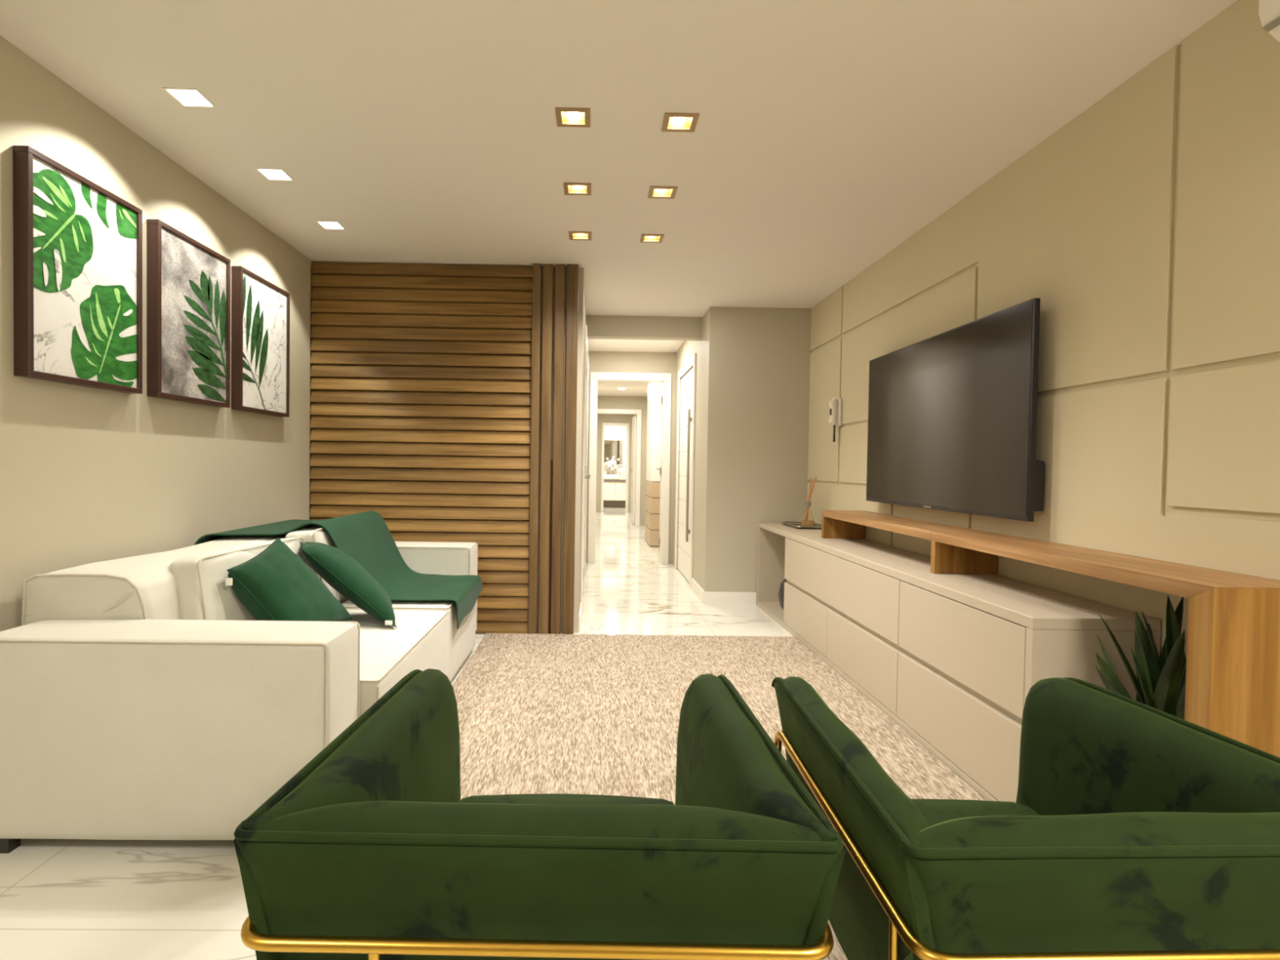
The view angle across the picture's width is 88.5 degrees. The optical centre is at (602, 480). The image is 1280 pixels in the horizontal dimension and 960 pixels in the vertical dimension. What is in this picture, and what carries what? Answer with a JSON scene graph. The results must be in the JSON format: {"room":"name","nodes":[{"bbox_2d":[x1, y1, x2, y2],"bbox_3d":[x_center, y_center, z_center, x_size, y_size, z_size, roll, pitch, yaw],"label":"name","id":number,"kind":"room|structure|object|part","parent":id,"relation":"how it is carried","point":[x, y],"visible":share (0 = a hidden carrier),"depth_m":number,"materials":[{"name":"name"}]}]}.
{"room":"living room","nodes":[
{"label":"living room","id":0,"kind":"room"},
{"bbox_2d":[0,35,312,631],"bbox_3d":[-1.982,-0.139,0.681,0.120,2.500,7.820,1,1,-1],"label":"wall","id":1,"kind":"structure","parent":0,"point":[88,475],"depth_m":2.67,"materials":[{"name":"beige paint"}]},
{"bbox_2d":[13,145,142,393],"bbox_3d":[-1.911,-0.724,2.421,0.051,0.750,0.543,1,1,-1],"label":"framed picture","id":2,"kind":"object","parent":1,"relation":"attached to","point":[77,244],"visible":1,"depth_m":2.35,"materials":[{"name":"paper"}]},
{"bbox_2d":[146,218,230,407],"bbox_3d":[-1.919,-0.738,3.068,0.051,0.750,0.552,1,1,-1],"label":"framed picture","id":3,"kind":"object","parent":1,"relation":"attached to","point":[188,282],"visible":1,"depth_m":2.99,"materials":[{"name":"grey paper"}]},
{"bbox_3d":[-1.906,-0.676,3.243,0.001,0.338,0.163,1,1,-1],"label":"printed stem","id":4,"kind":"part","parent":3,"relation":"part of","materials":[{"name":"paper"}]},
{"bbox_2d":[231,266,289,417],"bbox_3d":[-1.927,-0.753,3.719,0.051,0.750,0.550,1,1,-1],"label":"framed picture","id":5,"kind":"object","parent":1,"relation":"attached to","point":[260,344],"visible":1,"depth_m":3.65,"materials":[{"name":"white paper"}]},
{"bbox_3d":[-1.913,-0.523,3.624,0.001,0.255,0.204,1,1,-1],"label":"printed stem","id":6,"kind":"part","parent":5,"relation":"part of","materials":[{"name":"paper"}]},
{"bbox_2d":[242,272,286,413],"bbox_3d":[-1.929,-0.753,3.718,0.031,0.710,0.510,1,1,-1],"label":"print","id":7,"kind":"object","parent":5,"relation":"attached to","point":[264,303],"depth_m":3.70,"materials":[{"name":"white paper"}]},
{"bbox_2d":[0,507,793,959],"bbox_3d":[0.030,1.034,7.876,4.900,0.100,22.300,1,1,-1],"label":"floor","id":8,"kind":"structure","parent":0,"point":[60,899],"depth_m":1.82,"materials":[{"name":"stone"}]},
{"bbox_2d":[0,533,477,853],"bbox_3d":[-1.325,0.677,3.091,1.156,0.784,2.430,1,1,-1],"label":"sofa","id":9,"kind":"object","parent":8,"relation":"on","point":[122,717],"visible":0.69,"depth_m":1.89,"materials":[{"name":"beige fabric"}]},
{"bbox_3d":[-1.689,0.446,3.074,0.418,0.331,1.920,1,1,-1],"label":"backrest","id":10,"kind":"part","parent":9,"relation":"part of","materials":[{"name":"beige fabric"}]},
{"bbox_3d":[-1.304,0.749,2.010,1.025,0.597,0.263,1,1,-1],"label":"armrest","id":11,"kind":"part","parent":9,"relation":"part of","materials":[{"name":"beige fabric"}]},
{"bbox_2d":[169,537,308,620],"bbox_3d":[-1.448,0.463,2.690,0.214,0.409,0.785,1,1,2],"label":"cushion","id":12,"kind":"object","parent":9,"relation":"on","point":[203,593],"visible":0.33,"depth_m":2.37,"materials":[{"name":"beige fabric"}]},
{"bbox_2d":[225,537,352,621],"bbox_3d":[-1.235,0.430,2.600,0.332,0.380,0.432,1,1,-1],"label":"throw pillow","id":13,"kind":"object","parent":9,"relation":"on","point":[276,584],"visible":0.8,"depth_m":2.49,"materials":[{"name":"green fabric"}]},
{"bbox_2d":[285,524,346,601],"bbox_3d":[-1.408,0.432,3.494,0.227,0.436,0.835,1,1,-1],"label":"cushion","id":14,"kind":"object","parent":9,"relation":"on","point":[315,533],"visible":0.11,"depth_m":3.14,"materials":[{"name":"beige fabric"}]},
{"bbox_2d":[194,511,482,629],"bbox_3d":[-1.329,0.471,3.551,1.190,0.547,0.993,1,1,-1],"label":"throw","id":15,"kind":"object","parent":9,"relation":"on","point":[365,537],"visible":0.89,"depth_m":3.57,"materials":[{"name":"green fabric"}]},
{"bbox_2d":[299,542,396,627],"bbox_3d":[-1.156,0.458,2.951,0.555,0.356,0.355,1,1,-1],"label":"throw pillow","id":16,"kind":"object","parent":9,"relation":"on","point":[339,570],"visible":1,"depth_m":2.82,"materials":[{"name":"green fabric"}]},
{"bbox_2d":[346,608,448,716],"bbox_3d":[-1.135,0.849,2.695,0.779,0.434,1.080,1,1,-1],"label":"seat cushion","id":17,"kind":"object","parent":9,"relation":"on","point":[420,640],"depth_m":2.68,"materials":[{"name":"beige fabric"}]},
{"bbox_2d":[339,599,475,681],"bbox_3d":[-1.156,0.823,3.647,0.773,0.453,0.822,1,1,-1],"label":"seat cushion","id":18,"kind":"object","parent":9,"relation":"on","point":[461,641],"depth_m":3.38,"materials":[{"name":"beige fabric"}]},
{"bbox_3d":[-1.332,0.699,4.177,1.025,0.601,0.258,1,1,-1],"label":"armrest","id":19,"kind":"part","parent":9,"relation":"part of","materials":[{"name":"beige fabric"}]},
{"bbox_2d":[603,479,626,507],"bbox_3d":[0.336,0.372,18.344,0.941,0.769,0.730,1,1,-1],"label":"bathroom vanity","id":20,"kind":"object","parent":8,"relation":"on","point":[614,491],"visible":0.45,"depth_m":18.00,"materials":[{"name":"white paint"}]},
{"bbox_3d":[0.116,0.302,18.004,0.460,0.500,0.019,1,1,-1],"label":"vanity door","id":21,"kind":"part","parent":20,"relation":"part of","materials":[{"name":"white paint"}]},
{"bbox_2d":[604,455,619,475],"bbox_3d":[0.202,-0.355,18.563,0.557,0.667,0.166,1,1,-1],"label":"flower vase","id":22,"kind":"object","parent":20,"relation":"on","point":[610,463],"visible":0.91,"depth_m":18.53,"materials":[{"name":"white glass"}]},
{"bbox_2d":[604,475,619,479],"bbox_3d":[0.172,-0.080,18.287,0.570,0.128,0.400,1,1,-1],"label":"vessel basin","id":23,"kind":"object","parent":20,"relation":"in","point":[606,477],"visible":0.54,"depth_m":18.09,"materials":[{"name":"white ceramic"}]},
{"bbox_3d":[0.580,0.309,18.010,0.450,0.500,0.019,1,1,-1],"label":"vanity door","id":24,"kind":"part","parent":20,"relation":"part of","materials":[{"name":"white paint"}]},
{"bbox_2d":[644,382,662,546],"bbox_3d":[0.809,-0.294,9.808,0.246,2.488,0.898,1,1,-1],"label":"tall cabinet","id":25,"kind":"object","parent":8,"relation":"on","point":[651,516],"visible":0.71,"depth_m":9.38,"materials":[{"name":"beige paint"}]},
{"bbox_3d":[0.794,0.593,9.828,0.244,0.217,0.898,1,1,-1],"label":"drawer","id":26,"kind":"part","parent":25,"relation":"part of","materials":[{"name":"beige paint"}]},
{"bbox_3d":[0.791,0.823,9.833,0.244,0.217,0.898,1,1,-1],"label":"drawer","id":27,"kind":"part","parent":25,"relation":"part of","materials":[{"name":"beige paint"}]},
{"bbox_3d":[0.798,0.363,9.823,0.244,0.217,0.898,1,1,-1],"label":"drawer","id":28,"kind":"part","parent":25,"relation":"part of","materials":[{"name":"beige paint"}]},
{"bbox_3d":[0.801,0.134,9.818,0.244,0.217,0.898,1,1,-1],"label":"drawer","id":29,"kind":"part","parent":25,"relation":"part of","materials":[{"name":"beige paint"}]},
{"bbox_2d":[452,633,986,959],"bbox_3d":[0.282,1.094,2.741,2.099,0.012,3.425,1,1,-1],"label":"rug","id":30,"kind":"object","parent":8,"relation":"on","point":[597,714],"visible":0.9,"depth_m":3.07,"materials":[{"name":"beige carpet"}]},
{"bbox_2d":[233,668,845,959],"bbox_3d":[-0.081,0.766,1.139,0.745,0.703,0.733,1,1,0],"label":"velvet armchair","id":31,"kind":"object","parent":30,"relation":"on","point":[372,850],"visible":1,"depth_m":0.80,"materials":[{"name":"green fabric"}]},
{"bbox_3d":[-0.383,0.630,1.147,0.107,0.433,0.693,1,1,3],"label":"armrest","id":32,"kind":"part","parent":31,"relation":"part of","materials":[{"name":"green fabric"}]},
{"bbox_3d":[-0.275,0.837,0.784,0.015,0.570,0.015,1,1,0],"label":"leg","id":33,"kind":"part","parent":31,"relation":"part of","materials":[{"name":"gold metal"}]},
{"bbox_3d":[-0.082,0.828,1.123,0.727,0.579,0.697,1,1,0],"label":"brass rail","id":34,"kind":"part","parent":31,"relation":"part of","materials":[{"name":"gold metal"}]},
{"bbox_3d":[-0.081,0.640,0.859,0.740,0.438,0.142,1,1,0],"label":"backrest","id":35,"kind":"part","parent":31,"relation":"part of","materials":[{"name":"green fabric"}]},
{"bbox_2d":[457,793,674,804],"bbox_3d":[-0.080,0.736,1.196,0.491,0.096,0.618,1,1,0],"label":"seat cushion","id":36,"kind":"object","parent":31,"relation":"on","point":[533,798],"depth_m":1.42,"materials":[{"name":"green fabric"}]},
{"bbox_3d":[0.225,0.640,1.142,0.108,0.434,0.694,1,1,-2],"label":"armrest","id":37,"kind":"part","parent":31,"relation":"part of","materials":[{"name":"green fabric"}]},
{"bbox_2d":[771,676,1279,959],"bbox_3d":[0.714,0.778,1.140,0.744,0.703,0.733,1,1,-2],"label":"velvet armchair","id":38,"kind":"object","parent":30,"relation":"on","point":[1134,829],"visible":0.96,"depth_m":0.83,"materials":[{"name":"green fabric"}]},
{"bbox_3d":[0.418,0.643,1.133,0.106,0.432,0.696,1,1,1],"label":"armrest","id":39,"kind":"part","parent":38,"relation":"part of","materials":[{"name":"green fabric"}]},
{"bbox_3d":[0.373,0.846,0.847,0.013,0.571,0.028,1,1,5],"label":"leg","id":40,"kind":"part","parent":38,"relation":"part of","materials":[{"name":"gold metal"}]},
{"bbox_2d":[911,799,1039,826],"bbox_3d":[0.713,0.747,1.196,0.491,0.096,0.618,1,1,-2],"label":"seat cushion","id":41,"kind":"object","parent":38,"relation":"on","point":[935,811],"depth_m":1.41,"materials":[{"name":"green fabric"}]},
{"bbox_3d":[0.727,0.651,0.859,0.740,0.437,0.144,1,1,-2],"label":"backrest","id":42,"kind":"part","parent":38,"relation":"part of","materials":[{"name":"green fabric"}]},
{"bbox_3d":[1.014,0.651,1.157,0.107,0.432,0.695,1,1,-6],"label":"armrest","id":43,"kind":"part","parent":38,"relation":"part of","materials":[{"name":"green fabric"}]},
{"bbox_2d":[756,522,1160,802],"bbox_3d":[1.530,0.746,3.800,0.408,0.698,3.455,1,1,-1],"label":"sideboard","id":44,"kind":"object","parent":8,"relation":"on","point":[954,660],"visible":0.66,"depth_m":2.64,"materials":[{"name":"beige paint"}]},
{"bbox_2d":[777,578,786,609],"bbox_3d":[1.504,0.862,4.980,0.336,0.345,0.336,1,1,-1],"label":"round vase","id":45,"kind":"object","parent":44,"relation":"on","point":[781,591],"visible":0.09,"depth_m":4.95,"materials":[{"name":"ceramic"}]},
{"bbox_2d":[782,521,821,528],"bbox_3d":[1.581,0.356,5.160,0.242,0.024,0.412,1,1,-1],"label":"tray","id":46,"kind":"object","parent":44,"relation":"on","point":[796,525],"visible":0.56,"depth_m":5.06,"materials":[{"name":"metal"}]},
{"bbox_2d":[800,476,816,526],"bbox_3d":[1.584,0.168,5.046,0.115,0.386,0.112,1,1,-1],"label":"reed diffuser","id":47,"kind":"object","parent":46,"relation":"on","point":[807,519],"visible":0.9,"depth_m":5.03,"materials":[{"name":"clear glass"}]},
{"bbox_2d":[800,506,815,526],"bbox_3d":[1.581,0.275,5.048,0.112,0.172,0.112,1,1,-1],"label":"glass bottle","id":48,"kind":"object","parent":47,"relation":"on","point":[807,519],"depth_m":5.02,"materials":[{"name":"clear glass"}]},
{"bbox_3d":[1.327,0.897,4.312,0.018,0.293,0.877,1,1,-1],"label":"drawer","id":49,"kind":"part","parent":44,"relation":"part of","materials":[{"name":"beige paint"}]},
{"bbox_3d":[1.338,0.583,3.858,0.018,0.296,1.772,1,1,-1],"label":"drawer","id":50,"kind":"part","parent":44,"relation":"part of","materials":[{"name":"beige paint"}]},
{"bbox_3d":[1.339,0.916,3.424,0.018,0.293,0.891,1,1,-1],"label":"drawer","id":51,"kind":"part","parent":44,"relation":"part of","materials":[{"name":"beige paint"}]},
{"bbox_3d":[1.350,0.936,2.542,0.018,0.293,0.864,1,1,-1],"label":"drawer","id":52,"kind":"part","parent":44,"relation":"part of","materials":[{"name":"beige paint"}]},
{"bbox_3d":[1.355,0.613,2.535,0.018,0.296,0.864,1,1,-1],"label":"drawer","id":53,"kind":"part","parent":44,"relation":"part of","materials":[{"name":"beige paint"}]},
{"bbox_2d":[821,510,1279,757],"bbox_3d":[1.607,0.673,2.988,0.283,0.882,2.758,1,1,-1],"label":"wooden shelf","id":54,"kind":"object","parent":8,"relation":"on","point":[1233,683],"visible":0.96,"depth_m":1.64,"materials":[{"name":"brown wood"}]},
{"bbox_3d":[1.625,0.704,1.643,0.283,0.882,0.068,1,1,-1],"label":"leg","id":55,"kind":"part","parent":54,"relation":"part of","materials":[{"name":"brown wood"}]},
{"bbox_2d":[1094,595,1186,719],"bbox_3d":[1.594,0.733,1.891,0.269,0.809,0.299,0,2,-40],"label":"potted plant","id":56,"kind":"object","parent":8,"relation":"on","point":[1159,684],"visible":0.33,"depth_m":1.88,"materials":[{"name":"green plant"}]},
{"bbox_2d":[573,267,584,632],"bbox_3d":[-1.120,-0.211,4.542,1.945,2.500,0.120,1,1,-1],"label":"wall","id":57,"kind":"structure","parent":0,"point":[580,291],"depth_m":4.50,"materials":[{"name":"beige paint"}]},
{"bbox_2d":[309,262,533,633],"bbox_3d":[-1.228,-0.212,4.450,1.480,2.495,0.059,1,1,-1],"label":"wood panel","id":58,"kind":"object","parent":57,"relation":"attached to","point":[420,374],"visible":0.84,"depth_m":4.42,"materials":[{"name":"brown wood"}]},
{"bbox_2d":[528,263,578,634],"bbox_3d":[-0.334,-0.196,4.451,0.305,2.499,0.081,1,1,-1],"label":"column","id":59,"kind":"structure","parent":57,"relation":"attached to","point":[554,339],"depth_m":4.42,"materials":[{"name":"brown wood"}]},
{"bbox_2d":[579,273,586,606],"bbox_3d":[-0.229,-0.233,6.179,0.120,2.500,3.130,1,1,-1],"label":"wall","id":60,"kind":"structure","parent":0,"point":[584,304],"depth_m":4.84,"materials":[{"name":"beige paint"}]},
{"bbox_2d":[578,602,582,631],"bbox_3d":[-0.162,0.996,4.792,0.013,0.105,0.500,1,1,-1],"label":"baseboard","id":61,"kind":"structure","parent":60,"relation":"attached to","point":[580,606],"depth_m":4.60,"materials":[{"name":"white paint"}]},
{"bbox_2d":[580,324,590,614],"bbox_3d":[-0.133,-0.082,5.478,0.057,2.230,0.880,1,1,-1],"label":"door","id":62,"kind":"structure","parent":60,"relation":"in","point":[585,354],"depth_m":5.05,"materials":[{"name":"white paint"}]},
{"bbox_2d":[584,351,591,580],"bbox_3d":[-0.147,-0.106,6.583,0.057,2.230,0.890,1,1,-1],"label":"door","id":63,"kind":"structure","parent":60,"relation":"in","point":[587,475],"depth_m":6.93,"materials":[{"name":"white paint"}]},
{"bbox_3d":[-0.167,-0.106,6.583,0.018,2.230,0.890,1,1,-1],"label":"frame","id":64,"kind":"part","parent":63,"relation":"part of","materials":[{"name":"white paint"}]},
{"bbox_2d":[604,425,626,479],"bbox_3d":[0.307,-0.502,18.759,1.900,2.500,0.120,1,1,-1],"label":"wall","id":65,"kind":"structure","parent":0,"point":[611,432],"depth_m":18.68,"materials":[{"name":"white paint"}]},
{"bbox_2d":[604,438,623,466],"bbox_3d":[0.263,-0.791,18.669,0.680,0.760,0.044,1,1,-1],"label":"bathroom mirror","id":66,"kind":"object","parent":65,"relation":"attached to","point":[615,447],"visible":0.59,"depth_m":18.65,"materials":[{"name":"white mirror"}]},
{"bbox_2d":[595,413,636,511],"bbox_3d":[0.337,-0.451,16.460,1.900,2.500,0.120,1,1,-1],"label":"wall","id":67,"kind":"structure","parent":0,"point":[602,418],"depth_m":16.39,"materials":[{"name":"beige paint"}]},
{"bbox_2d":[600,422,629,511],"bbox_3d":[0.310,-0.314,16.455,0.680,2.225,0.145,1,1,-1],"label":"door frame","id":68,"kind":"structure","parent":67,"relation":"in","point":[627,424],"depth_m":16.38,"materials":[{"name":"white paint"}]},
{"bbox_2d":[0,0,1237,396],"bbox_3d":[0.069,-1.615,7.818,4.900,0.200,22.300,1,1,-1],"label":"ceiling","id":69,"kind":"structure","parent":0,"point":[828,134],"depth_m":2.49,"materials":[{"name":"paint"}]},
{"bbox_2d":[161,87,217,107],"bbox_3d":[-1.532,-1.449,2.436,0.126,0.063,0.126,1,1,-1],"label":"recessed light","id":70,"kind":"object","parent":69,"relation":"attached to","point":[186,97],"visible":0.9,"depth_m":2.44,"materials":[{"name":"white paint"}]},
{"bbox_2d":[254,168,294,181],"bbox_3d":[-1.537,-1.464,3.079,0.126,0.063,0.126,1,1,-1],"label":"recessed light","id":71,"kind":"object","parent":69,"relation":"attached to","point":[270,174],"visible":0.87,"depth_m":3.09,"materials":[{"name":"white plastic"}]},
{"bbox_2d":[315,220,346,229],"bbox_3d":[-1.544,-1.478,3.728,0.126,0.063,0.126,1,1,-1],"label":"recessed light","id":72,"kind":"object","parent":69,"relation":"attached to","point":[325,224],"visible":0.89,"depth_m":3.74,"materials":[{"name":"white plastic"}]},
{"bbox_2d":[555,106,590,127],"bbox_3d":[-0.113,-1.432,2.533,0.132,0.070,0.132,1,1,-1],"label":"recessed light","id":73,"kind":"object","parent":69,"relation":"in","point":[565,117],"visible":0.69,"depth_m":2.57,"materials":[{"name":"brown metal"}]},
{"bbox_2d":[563,182,591,195],"bbox_3d":[-0.121,-1.446,3.187,0.132,0.070,0.132,1,1,-1],"label":"recessed light","id":74,"kind":"object","parent":69,"relation":"in","point":[570,188],"visible":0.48,"depth_m":3.23,"materials":[{"name":"brown"}]},
{"bbox_2d":[568,231,591,239],"bbox_3d":[-0.130,-1.461,3.837,0.132,0.070,0.132,1,1,-1],"label":"recessed light","id":75,"kind":"object","parent":69,"relation":"in","point":[573,235],"visible":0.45,"depth_m":3.88,"materials":[{"name":"brown"}]},
{"bbox_2d":[586,315,702,340],"bbox_3d":[0.371,-1.375,5.936,1.040,0.188,0.120,1,1,-1],"label":"beam","id":76,"kind":"structure","parent":69,"relation":"attached to","point":[598,326],"depth_m":5.88,"materials":[{"name":"beige paint"}]},
{"bbox_2d":[640,233,664,243],"bbox_3d":[0.290,-1.455,3.863,0.132,0.070,0.132,1,1,-1],"label":"recessed light","id":77,"kind":"object","parent":69,"relation":"in","point":[644,237],"visible":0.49,"depth_m":3.90,"materials":[{"name":"brown"}]},
{"bbox_2d":[648,186,677,199],"bbox_3d":[0.293,-1.441,3.213,0.132,0.070,0.132,1,1,-1],"label":"recessed light","id":78,"kind":"object","parent":69,"relation":"in","point":[655,192],"visible":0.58,"depth_m":3.25,"materials":[{"name":"brown"}]},
{"bbox_2d":[661,112,699,132],"bbox_3d":[0.302,-1.426,2.558,0.132,0.070,0.132,1,1,-1],"label":"recessed light","id":79,"kind":"object","parent":69,"relation":"in","point":[673,122],"visible":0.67,"depth_m":2.60,"materials":[{"name":"brown"}]},
{"bbox_2d":[597,395,647,525],"bbox_3d":[0.385,-0.369,12.761,1.900,2.500,0.120,1,1,-1],"label":"wall","id":80,"kind":"structure","parent":0,"point":[603,402],"depth_m":12.69,"materials":[{"name":"beige paint"}]},
{"bbox_2d":[595,408,641,525],"bbox_3d":[0.259,-0.254,13.142,0.940,2.250,0.920,1,1,-1],"label":"door frame","id":81,"kind":"structure","parent":80,"relation":"in","point":[636,435],"depth_m":12.70,"materials":[{"name":"white paint"}]},
{"bbox_2d":[586,351,676,564],"bbox_3d":[0.450,-0.259,7.813,1.900,2.500,0.120,1,1,-1],"label":"wall","id":82,"kind":"structure","parent":0,"point":[598,361],"depth_m":7.73,"materials":[{"name":"beige paint"}]},
{"bbox_2d":[587,372,671,564],"bbox_3d":[0.320,-0.146,8.197,0.976,2.253,0.926,1,1,-1],"label":"door frame","id":83,"kind":"structure","parent":82,"relation":"in","point":[666,378],"depth_m":7.73,"materials":[{"name":"white paint"}]},
{"bbox_2d":[672,310,707,587],"bbox_3d":[0.924,-0.228,6.699,0.120,2.500,2.120,1,1,-1],"label":"wall","id":84,"kind":"structure","parent":0,"point":[688,348],"depth_m":6.00,"materials":[{"name":"beige paint"}]},
{"bbox_2d":[674,353,696,587],"bbox_3d":[0.866,-0.096,6.831,0.080,2.230,1.240,1,1,-1],"label":"door","id":85,"kind":"structure","parent":84,"relation":"in","point":[686,411],"depth_m":6.82,"materials":[{"name":"white paint"}]},
{"bbox_3d":[0.851,-0.043,6.447,0.043,1.300,0.070,1,1,-1],"label":"handle","id":86,"kind":"part","parent":85,"relation":"part of","materials":[{"name":"metal"}]},
{"bbox_2d":[690,577,756,604],"bbox_3d":[1.067,0.990,5.883,0.450,0.105,0.700,1,1,-1],"label":"baseboard","id":87,"kind":"structure","parent":84,"relation":"attached to","point":[705,597],"depth_m":5.53,"materials":[{"name":"white paint"}]},
{"bbox_2d":[702,306,812,604],"bbox_3d":[1.375,-0.196,5.585,0.992,2.500,0.120,1,1,-1],"label":"wall","id":88,"kind":"structure","parent":0,"point":[757,365],"depth_m":5.52,"materials":[{"name":"beige paint"}]},
{"bbox_2d":[807,0,1279,659],"bbox_3d":[1.857,-0.094,1.238,0.140,2.500,8.830,1,1,-1],"label":"wall","id":89,"kind":"structure","parent":0,"point":[1144,228],"depth_m":2.20,"materials":[{"name":"beige paint"}]},
{"bbox_2d":[828,397,842,441],"bbox_3d":[1.702,-0.444,4.819,0.083,0.328,0.080,1,1,-1],"label":"phone","id":90,"kind":"object","parent":89,"relation":"attached to","point":[835,404],"visible":1,"depth_m":4.80,"materials":[{"name":"white plastic"}]},
{"bbox_3d":[1.702,-0.343,4.821,0.020,0.126,0.056,1,1,23],"label":"coiled cord","id":91,"kind":"part","parent":90,"relation":"part of","materials":[{"name":"white plastic"}]},
{"bbox_3d":[1.734,-0.497,4.818,0.021,0.205,0.080,1,1,-1],"label":"wall plate","id":92,"kind":"part","parent":90,"relation":"part of","materials":[{"name":"white plastic"}]},
{"bbox_2d":[866,297,1044,521],"bbox_3d":[1.715,-0.291,3.347,0.092,0.878,1.540,1,1,-1],"label":"television","id":93,"kind":"object","parent":89,"relation":"attached to","point":[952,415],"visible":1,"depth_m":3.04,"materials":[{"name":"black plastic"}]},
{"bbox_2d":[1258,0,1279,42],"bbox_3d":[1.691,-1.150,1.182,0.220,0.300,0.810,1,1,-1],"label":"air conditioner","id":94,"kind":"object","parent":89,"relation":"attached to","point":[1268,10],"visible":1,"depth_m":1.56,"materials":[{"name":"white plastic"}]}
]}

